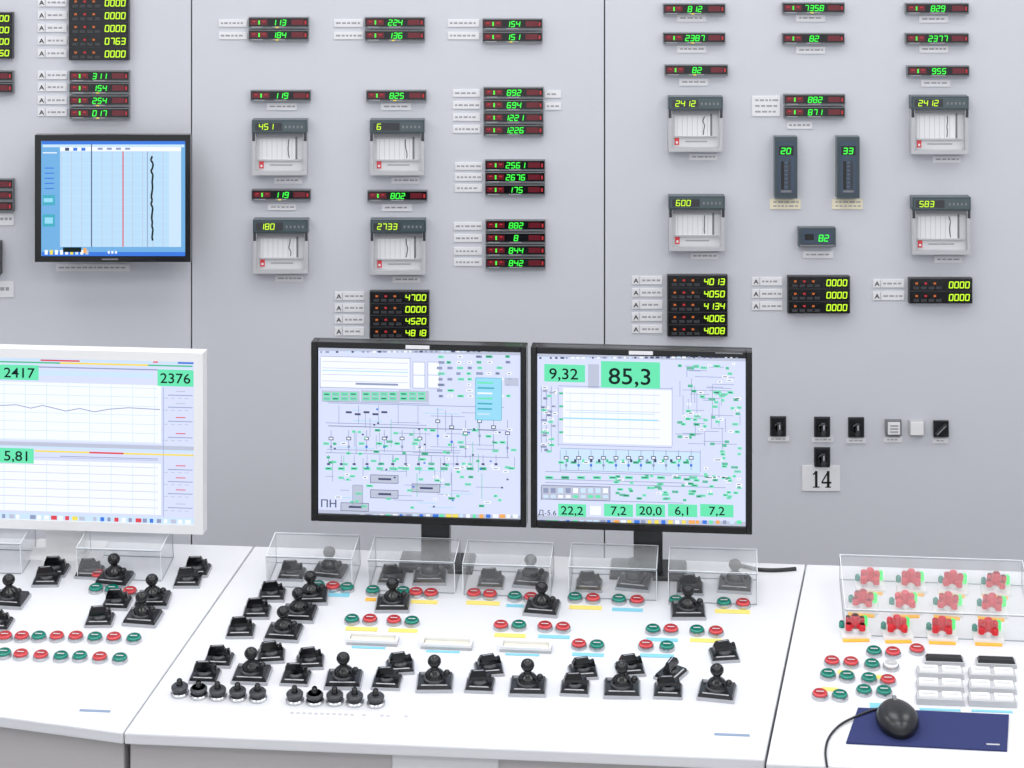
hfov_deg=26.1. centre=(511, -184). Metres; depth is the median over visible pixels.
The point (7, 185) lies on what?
indicator
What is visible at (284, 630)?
switch
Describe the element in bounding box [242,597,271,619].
switch
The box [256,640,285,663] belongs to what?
switch
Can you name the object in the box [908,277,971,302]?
digital display
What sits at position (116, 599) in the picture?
switch
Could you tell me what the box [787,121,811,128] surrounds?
label tag
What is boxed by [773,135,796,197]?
meter
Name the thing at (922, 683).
module
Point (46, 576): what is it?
switch
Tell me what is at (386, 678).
switch
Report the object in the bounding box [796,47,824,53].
label tag
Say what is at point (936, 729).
mouse pad
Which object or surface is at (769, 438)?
label tag
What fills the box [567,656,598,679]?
switch
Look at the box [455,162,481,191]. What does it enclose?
label tag
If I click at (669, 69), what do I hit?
indicator
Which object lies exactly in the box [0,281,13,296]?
label tag
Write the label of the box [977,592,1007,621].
switch
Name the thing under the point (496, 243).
indicator
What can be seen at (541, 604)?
switch
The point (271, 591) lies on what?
switch
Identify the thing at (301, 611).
switch
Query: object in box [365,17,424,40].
indicator
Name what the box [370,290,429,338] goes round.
digital display
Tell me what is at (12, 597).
switch
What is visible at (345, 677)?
switch
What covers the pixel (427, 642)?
tray
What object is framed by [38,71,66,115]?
label tag
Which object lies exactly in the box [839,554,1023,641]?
box
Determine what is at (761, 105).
label tag
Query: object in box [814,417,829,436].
switch
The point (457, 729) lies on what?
desk
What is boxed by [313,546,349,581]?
switch
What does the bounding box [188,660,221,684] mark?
switch
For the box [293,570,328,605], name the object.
switch
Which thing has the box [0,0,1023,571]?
wall
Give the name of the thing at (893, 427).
plate
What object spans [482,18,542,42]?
indicator
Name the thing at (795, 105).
indicator
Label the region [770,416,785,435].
switch
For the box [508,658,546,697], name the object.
switch
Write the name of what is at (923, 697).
module
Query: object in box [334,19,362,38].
label tag
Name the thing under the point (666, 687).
switch
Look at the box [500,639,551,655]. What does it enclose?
tray
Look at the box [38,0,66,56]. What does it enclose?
label tag
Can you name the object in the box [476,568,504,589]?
switch
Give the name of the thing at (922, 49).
label tag
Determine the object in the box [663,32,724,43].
indicator
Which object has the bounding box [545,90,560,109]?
label tag
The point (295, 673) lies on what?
switch
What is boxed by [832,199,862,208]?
label tag
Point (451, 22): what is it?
label tag
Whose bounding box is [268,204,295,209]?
label tag
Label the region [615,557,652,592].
switch
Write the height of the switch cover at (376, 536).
0.080 m
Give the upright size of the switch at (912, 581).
0.042 m
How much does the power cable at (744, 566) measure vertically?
0.011 m
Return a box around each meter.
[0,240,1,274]
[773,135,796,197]
[835,135,859,197]
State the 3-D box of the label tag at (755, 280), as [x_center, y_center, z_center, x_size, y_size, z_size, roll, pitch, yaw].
[0.645,1.206,5.598,0.076,0.083,0.003,0,0,0]
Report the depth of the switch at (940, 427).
5.59 m
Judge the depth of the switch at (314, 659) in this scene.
3.99 m
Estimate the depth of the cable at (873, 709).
3.77 m
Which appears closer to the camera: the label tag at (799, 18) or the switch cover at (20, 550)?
the switch cover at (20, 550)
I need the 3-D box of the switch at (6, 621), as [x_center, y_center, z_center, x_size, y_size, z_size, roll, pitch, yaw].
[-0.963,1.500,4.143,0.052,0.036,0.042,0,0,6]
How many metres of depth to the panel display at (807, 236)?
5.57 m
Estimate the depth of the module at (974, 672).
3.91 m
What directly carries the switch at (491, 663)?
on the desk at (457, 729)
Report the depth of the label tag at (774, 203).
5.60 m
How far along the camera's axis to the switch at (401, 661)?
3.97 m
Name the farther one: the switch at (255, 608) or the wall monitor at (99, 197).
the wall monitor at (99, 197)
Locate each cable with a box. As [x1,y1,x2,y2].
[741,564,796,571]
[824,707,877,767]
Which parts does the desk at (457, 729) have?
locking knob, locking knob, locking knob, locking knob, locking knob, locking knob, locking knob, row of push buttons, locking knob, locking knob, locking knob, row of push buttons, row of push buttons, row of push buttons, row of push buttons, row of push buttons, row of push buttons, row of push buttons, row of push buttons, row of push buttons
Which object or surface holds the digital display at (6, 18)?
attached to the wall
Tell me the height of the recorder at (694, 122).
0.138 m
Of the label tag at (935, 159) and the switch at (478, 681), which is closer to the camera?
the switch at (478, 681)
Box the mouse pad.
[846,707,1008,751]
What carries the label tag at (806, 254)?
attached to the wall
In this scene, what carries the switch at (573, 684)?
on the desk at (457, 729)
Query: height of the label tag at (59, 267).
0.018 m
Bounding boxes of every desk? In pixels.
[0,538,252,767]
[125,547,804,767]
[766,565,1023,767]
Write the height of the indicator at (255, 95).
0.028 m
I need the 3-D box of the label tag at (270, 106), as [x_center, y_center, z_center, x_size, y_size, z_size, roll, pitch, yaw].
[-0.582,0.733,5.598,0.076,0.018,0.003,0,0,0]
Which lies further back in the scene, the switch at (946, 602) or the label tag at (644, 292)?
the label tag at (644, 292)
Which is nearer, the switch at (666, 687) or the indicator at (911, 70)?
the switch at (666, 687)
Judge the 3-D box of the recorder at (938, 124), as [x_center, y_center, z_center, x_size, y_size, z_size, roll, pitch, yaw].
[1.076,0.775,5.581,0.144,0.146,0.039,0,0,0]
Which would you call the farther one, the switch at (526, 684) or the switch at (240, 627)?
the switch at (240, 627)
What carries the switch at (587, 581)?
on the desk at (457, 729)
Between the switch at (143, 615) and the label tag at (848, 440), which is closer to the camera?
the switch at (143, 615)
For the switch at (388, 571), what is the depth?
4.28 m
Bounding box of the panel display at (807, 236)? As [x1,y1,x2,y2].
[797,226,835,246]
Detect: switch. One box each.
[0,574,30,609]
[0,609,14,631]
[31,566,61,587]
[44,556,70,577]
[74,558,105,579]
[84,605,115,627]
[95,553,135,588]
[102,588,132,610]
[121,591,163,628]
[133,573,172,608]
[173,566,202,588]
[185,556,211,577]
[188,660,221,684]
[205,645,235,668]
[225,616,255,638]
[230,647,272,685]
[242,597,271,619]
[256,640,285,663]
[258,580,286,602]
[263,606,304,642]
[277,560,306,581]
[279,587,318,623]
[279,662,312,686]
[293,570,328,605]
[296,646,324,669]
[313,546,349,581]
[324,651,363,689]
[371,666,402,690]
[374,577,410,612]
[377,564,406,585]
[385,651,414,674]
[412,551,447,585]
[415,654,453,692]
[464,669,495,693]
[473,653,504,676]
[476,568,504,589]
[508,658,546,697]
[512,554,549,588]
[522,581,560,618]
[559,672,589,696]
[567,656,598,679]
[575,570,602,592]
[603,660,640,699]
[614,653,645,676]
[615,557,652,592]
[653,657,688,679]
[653,675,682,699]
[670,584,705,619]
[676,573,703,595]
[696,663,736,703]
[708,639,739,663]
[717,559,752,594]
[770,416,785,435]
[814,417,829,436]
[814,447,829,466]
[838,613,871,641]
[847,589,878,617]
[848,417,863,436]
[855,567,885,594]
[880,614,913,643]
[888,590,921,617]
[895,568,926,596]
[925,616,958,644]
[933,420,948,436]
[933,591,962,620]
[938,570,967,597]
[971,617,1004,646]
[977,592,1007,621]
[981,571,1010,599]
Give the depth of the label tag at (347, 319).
5.60 m
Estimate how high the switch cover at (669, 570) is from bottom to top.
0.080 m
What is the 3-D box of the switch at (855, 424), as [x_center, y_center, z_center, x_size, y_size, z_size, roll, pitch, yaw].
[0.871,1.544,5.583,0.040,0.051,0.034,0,0,0]
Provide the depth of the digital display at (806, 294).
5.58 m
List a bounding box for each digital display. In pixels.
[0,12,13,58]
[69,0,129,59]
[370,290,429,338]
[667,274,727,336]
[787,275,849,313]
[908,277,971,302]
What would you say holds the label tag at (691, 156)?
attached to the wall
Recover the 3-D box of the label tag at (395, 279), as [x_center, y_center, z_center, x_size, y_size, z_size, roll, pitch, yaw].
[-0.267,1.170,5.598,0.071,0.016,0.003,0,0,0]
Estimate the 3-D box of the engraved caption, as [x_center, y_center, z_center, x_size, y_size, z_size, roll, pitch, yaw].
[-0.283,1.557,3.838,0.206,0.002,0.005,0,0,5]
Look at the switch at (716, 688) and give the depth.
3.86 m
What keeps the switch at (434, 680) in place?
on the desk at (457, 729)
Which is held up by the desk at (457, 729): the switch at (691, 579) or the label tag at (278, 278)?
the switch at (691, 579)
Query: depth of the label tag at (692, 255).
5.60 m
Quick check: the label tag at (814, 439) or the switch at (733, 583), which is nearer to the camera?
the switch at (733, 583)
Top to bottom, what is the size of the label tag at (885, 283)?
0.052 m
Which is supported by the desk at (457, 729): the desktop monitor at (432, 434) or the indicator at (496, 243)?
the desktop monitor at (432, 434)
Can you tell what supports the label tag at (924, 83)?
attached to the wall
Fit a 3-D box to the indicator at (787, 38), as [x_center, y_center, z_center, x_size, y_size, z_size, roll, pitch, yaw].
[0.761,0.560,5.590,0.157,0.028,0.019,0,0,0]
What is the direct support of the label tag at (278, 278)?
attached to the wall
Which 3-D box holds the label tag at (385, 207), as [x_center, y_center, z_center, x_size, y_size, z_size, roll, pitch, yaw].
[-0.291,0.988,5.598,0.076,0.018,0.003,0,0,0]
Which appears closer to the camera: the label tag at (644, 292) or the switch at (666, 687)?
the switch at (666, 687)
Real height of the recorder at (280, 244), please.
0.135 m
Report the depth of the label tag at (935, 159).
5.60 m
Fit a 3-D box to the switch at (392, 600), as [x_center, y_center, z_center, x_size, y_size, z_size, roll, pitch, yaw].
[-0.225,1.468,4.190,0.066,0.061,0.052,0,0,2]
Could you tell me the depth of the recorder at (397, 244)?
5.58 m
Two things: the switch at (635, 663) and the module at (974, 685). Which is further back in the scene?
the switch at (635, 663)
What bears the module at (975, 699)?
on the desk at (803, 725)
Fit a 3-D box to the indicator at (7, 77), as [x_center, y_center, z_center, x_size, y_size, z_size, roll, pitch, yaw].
[-1.335,0.670,5.590,0.152,0.058,0.019,0,0,0]
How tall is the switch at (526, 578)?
0.061 m
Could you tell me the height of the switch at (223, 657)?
0.036 m
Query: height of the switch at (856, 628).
0.042 m
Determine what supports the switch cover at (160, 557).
on the desk at (42, 724)
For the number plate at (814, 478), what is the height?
0.063 m
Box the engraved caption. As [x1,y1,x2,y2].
[290,712,407,716]
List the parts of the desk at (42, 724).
row of push buttons, row of push buttons, row of push buttons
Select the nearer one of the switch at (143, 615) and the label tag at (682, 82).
the switch at (143, 615)
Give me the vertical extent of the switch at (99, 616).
0.036 m
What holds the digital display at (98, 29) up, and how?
attached to the wall
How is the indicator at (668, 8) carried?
attached to the wall
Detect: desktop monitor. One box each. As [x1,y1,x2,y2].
[0,344,206,561]
[311,338,527,574]
[531,342,751,581]
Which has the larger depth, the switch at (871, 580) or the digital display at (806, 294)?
the digital display at (806, 294)
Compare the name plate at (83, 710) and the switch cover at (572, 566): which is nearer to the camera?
the name plate at (83, 710)
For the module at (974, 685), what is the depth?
3.87 m
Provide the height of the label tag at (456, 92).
0.109 m
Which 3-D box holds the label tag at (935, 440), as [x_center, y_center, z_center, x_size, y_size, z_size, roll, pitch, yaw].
[1.084,1.578,5.598,0.038,0.013,0.003,0,0,0]
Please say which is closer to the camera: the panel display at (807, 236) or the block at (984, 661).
the block at (984, 661)
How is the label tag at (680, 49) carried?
attached to the wall
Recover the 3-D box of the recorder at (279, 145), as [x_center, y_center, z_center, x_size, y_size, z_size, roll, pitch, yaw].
[-0.585,0.831,5.581,0.138,0.139,0.039,0,0,0]
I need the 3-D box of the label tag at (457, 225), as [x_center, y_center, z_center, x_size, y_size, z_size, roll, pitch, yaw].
[-0.111,1.081,5.598,0.071,0.109,0.003,0,0,0]
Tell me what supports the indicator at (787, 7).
attached to the wall
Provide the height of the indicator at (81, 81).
0.122 m
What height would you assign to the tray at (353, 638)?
0.018 m
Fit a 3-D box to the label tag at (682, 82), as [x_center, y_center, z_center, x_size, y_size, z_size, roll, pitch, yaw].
[0.459,0.671,5.598,0.073,0.018,0.003,0,0,0]
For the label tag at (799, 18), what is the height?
0.018 m
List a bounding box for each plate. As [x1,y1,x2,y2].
[79,709,110,712]
[714,733,749,736]
[802,466,839,490]
[885,419,901,435]
[909,420,923,435]
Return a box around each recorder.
[252,118,307,174]
[253,217,308,273]
[370,118,424,174]
[370,217,425,274]
[667,95,722,151]
[668,194,724,250]
[909,95,968,153]
[910,195,970,254]
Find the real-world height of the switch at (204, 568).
0.036 m
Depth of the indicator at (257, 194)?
5.58 m
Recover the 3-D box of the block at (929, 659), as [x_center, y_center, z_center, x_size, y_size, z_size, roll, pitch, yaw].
[0.774,1.510,3.965,0.070,0.016,0.023,0,0,6]
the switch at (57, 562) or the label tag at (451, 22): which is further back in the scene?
the label tag at (451, 22)
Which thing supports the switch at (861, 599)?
on the desk at (803, 725)
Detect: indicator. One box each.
[0,70,14,93]
[0,178,14,211]
[69,70,129,118]
[248,17,308,40]
[250,90,310,101]
[252,189,310,200]
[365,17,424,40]
[366,90,426,101]
[367,190,427,201]
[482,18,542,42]
[483,87,543,135]
[485,159,544,195]
[485,219,545,268]
[663,3,724,14]
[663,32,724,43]
[664,64,727,75]
[782,2,844,13]
[782,33,844,43]
[783,94,844,117]
[905,3,968,13]
[905,33,968,43]
[906,65,968,76]
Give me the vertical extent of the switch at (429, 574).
0.061 m
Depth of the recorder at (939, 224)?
5.58 m
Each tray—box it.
[347,632,398,648]
[421,636,472,652]
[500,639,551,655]
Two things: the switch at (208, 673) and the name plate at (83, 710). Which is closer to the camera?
the name plate at (83, 710)
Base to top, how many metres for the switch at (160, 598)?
0.061 m
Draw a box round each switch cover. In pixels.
[0,529,35,573]
[76,531,173,581]
[265,532,360,587]
[367,536,460,593]
[462,540,553,596]
[568,542,658,600]
[668,546,757,604]
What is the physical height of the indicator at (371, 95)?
0.028 m
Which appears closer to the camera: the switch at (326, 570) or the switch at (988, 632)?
the switch at (988, 632)
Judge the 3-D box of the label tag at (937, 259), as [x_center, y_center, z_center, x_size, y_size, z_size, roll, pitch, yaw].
[1.103,1.119,5.598,0.071,0.016,0.003,0,0,0]
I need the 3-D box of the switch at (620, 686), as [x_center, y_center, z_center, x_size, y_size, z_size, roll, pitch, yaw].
[0.194,1.513,3.895,0.066,0.061,0.052,0,0,3]
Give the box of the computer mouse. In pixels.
[876,695,918,739]
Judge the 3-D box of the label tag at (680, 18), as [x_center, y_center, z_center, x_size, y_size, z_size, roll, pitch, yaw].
[0.454,0.509,5.598,0.073,0.018,0.003,0,0,0]
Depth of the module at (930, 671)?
3.92 m
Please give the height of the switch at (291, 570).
0.036 m
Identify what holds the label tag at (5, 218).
attached to the wall
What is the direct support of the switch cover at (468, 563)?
on the desk at (457, 729)
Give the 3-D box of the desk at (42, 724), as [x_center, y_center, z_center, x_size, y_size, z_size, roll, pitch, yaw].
[-0.957,1.899,4.148,0.821,0.882,0.644,0,0,6]
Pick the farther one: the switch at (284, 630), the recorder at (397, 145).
the recorder at (397, 145)
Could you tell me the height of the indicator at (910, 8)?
0.028 m
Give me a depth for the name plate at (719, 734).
3.76 m
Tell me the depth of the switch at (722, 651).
3.99 m
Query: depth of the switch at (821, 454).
5.59 m
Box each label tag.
[0,213,13,224]
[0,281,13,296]
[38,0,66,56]
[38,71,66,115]
[56,264,129,270]
[219,19,246,38]
[267,103,296,109]
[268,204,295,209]
[274,177,301,183]
[275,275,302,281]
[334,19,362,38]
[335,292,363,334]
[381,103,410,109]
[382,204,411,210]
[391,177,418,183]
[392,276,419,282]
[448,19,478,38]
[453,89,479,132]
[454,222,481,265]
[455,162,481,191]
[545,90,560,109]
[632,276,661,332]
[677,15,705,21]
[677,46,705,52]
[679,79,707,85]
[689,154,716,159]
[690,253,717,258]
[752,96,779,115]
[752,277,781,309]
[768,437,788,440]
[770,199,800,208]
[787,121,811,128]
[796,15,824,21]
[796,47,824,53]
[803,251,832,257]
[812,437,832,441]
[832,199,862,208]
[846,438,865,442]
[873,279,903,299]
[884,437,901,441]
[919,16,947,22]
[919,46,947,52]
[921,80,949,86]
[932,156,960,162]
[933,438,947,442]
[934,256,961,262]
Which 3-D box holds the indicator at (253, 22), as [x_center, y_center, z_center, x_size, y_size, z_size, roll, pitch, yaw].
[-0.589,0.535,5.590,0.152,0.060,0.019,0,0,0]
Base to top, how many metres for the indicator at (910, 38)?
0.028 m
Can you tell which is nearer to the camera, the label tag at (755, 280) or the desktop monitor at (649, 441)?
the desktop monitor at (649, 441)
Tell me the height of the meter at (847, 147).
0.154 m
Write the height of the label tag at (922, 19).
0.018 m
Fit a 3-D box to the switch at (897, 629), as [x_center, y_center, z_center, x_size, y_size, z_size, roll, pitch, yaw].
[0.707,1.485,4.059,0.056,0.042,0.054,0,0,1]
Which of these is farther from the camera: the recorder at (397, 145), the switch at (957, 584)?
the recorder at (397, 145)
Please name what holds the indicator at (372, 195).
attached to the wall
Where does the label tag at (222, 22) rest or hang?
attached to the wall
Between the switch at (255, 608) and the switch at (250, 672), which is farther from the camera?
the switch at (255, 608)
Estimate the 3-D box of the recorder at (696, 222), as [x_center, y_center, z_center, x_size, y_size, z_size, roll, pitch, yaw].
[0.465,1.023,5.581,0.140,0.138,0.039,0,0,0]
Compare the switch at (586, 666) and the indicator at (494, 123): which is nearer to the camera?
the switch at (586, 666)
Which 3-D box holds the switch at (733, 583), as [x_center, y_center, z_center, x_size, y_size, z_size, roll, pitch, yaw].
[0.427,1.449,4.237,0.066,0.061,0.052,0,0,9]
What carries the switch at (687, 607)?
on the desk at (457, 729)
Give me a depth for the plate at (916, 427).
5.58 m
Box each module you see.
[916,664,963,679]
[916,677,963,692]
[916,690,964,705]
[967,692,1016,707]
[968,666,1015,681]
[968,679,1016,694]
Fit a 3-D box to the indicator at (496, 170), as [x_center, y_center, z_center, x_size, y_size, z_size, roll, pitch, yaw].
[0.008,0.911,5.590,0.152,0.090,0.019,0,0,0]
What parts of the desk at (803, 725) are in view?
row of push buttons, row of push buttons, row of push buttons, colour strip, colour strip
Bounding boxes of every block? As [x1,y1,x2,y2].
[924,654,963,666]
[975,655,1016,668]
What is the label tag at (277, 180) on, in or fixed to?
attached to the wall
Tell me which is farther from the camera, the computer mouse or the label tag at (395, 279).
the label tag at (395, 279)
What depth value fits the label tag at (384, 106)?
5.60 m
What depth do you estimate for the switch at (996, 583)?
4.20 m
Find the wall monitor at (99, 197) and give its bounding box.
[35,134,191,261]
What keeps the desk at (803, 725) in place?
on the floor
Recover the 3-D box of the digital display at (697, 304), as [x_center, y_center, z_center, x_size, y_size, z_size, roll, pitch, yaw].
[0.468,1.233,5.588,0.152,0.154,0.024,0,0,0]
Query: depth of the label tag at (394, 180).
5.60 m
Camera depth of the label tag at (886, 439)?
5.60 m
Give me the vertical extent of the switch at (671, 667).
0.039 m
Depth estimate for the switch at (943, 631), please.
4.04 m
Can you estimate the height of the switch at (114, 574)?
0.061 m
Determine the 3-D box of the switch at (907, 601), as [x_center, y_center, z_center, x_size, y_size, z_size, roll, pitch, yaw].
[0.736,1.470,4.143,0.056,0.042,0.054,0,0,1]
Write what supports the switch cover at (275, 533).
on the desk at (457, 729)
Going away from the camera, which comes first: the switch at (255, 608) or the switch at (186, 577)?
the switch at (255, 608)
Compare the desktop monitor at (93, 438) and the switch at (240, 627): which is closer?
the switch at (240, 627)
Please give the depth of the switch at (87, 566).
4.32 m
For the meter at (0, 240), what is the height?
0.084 m

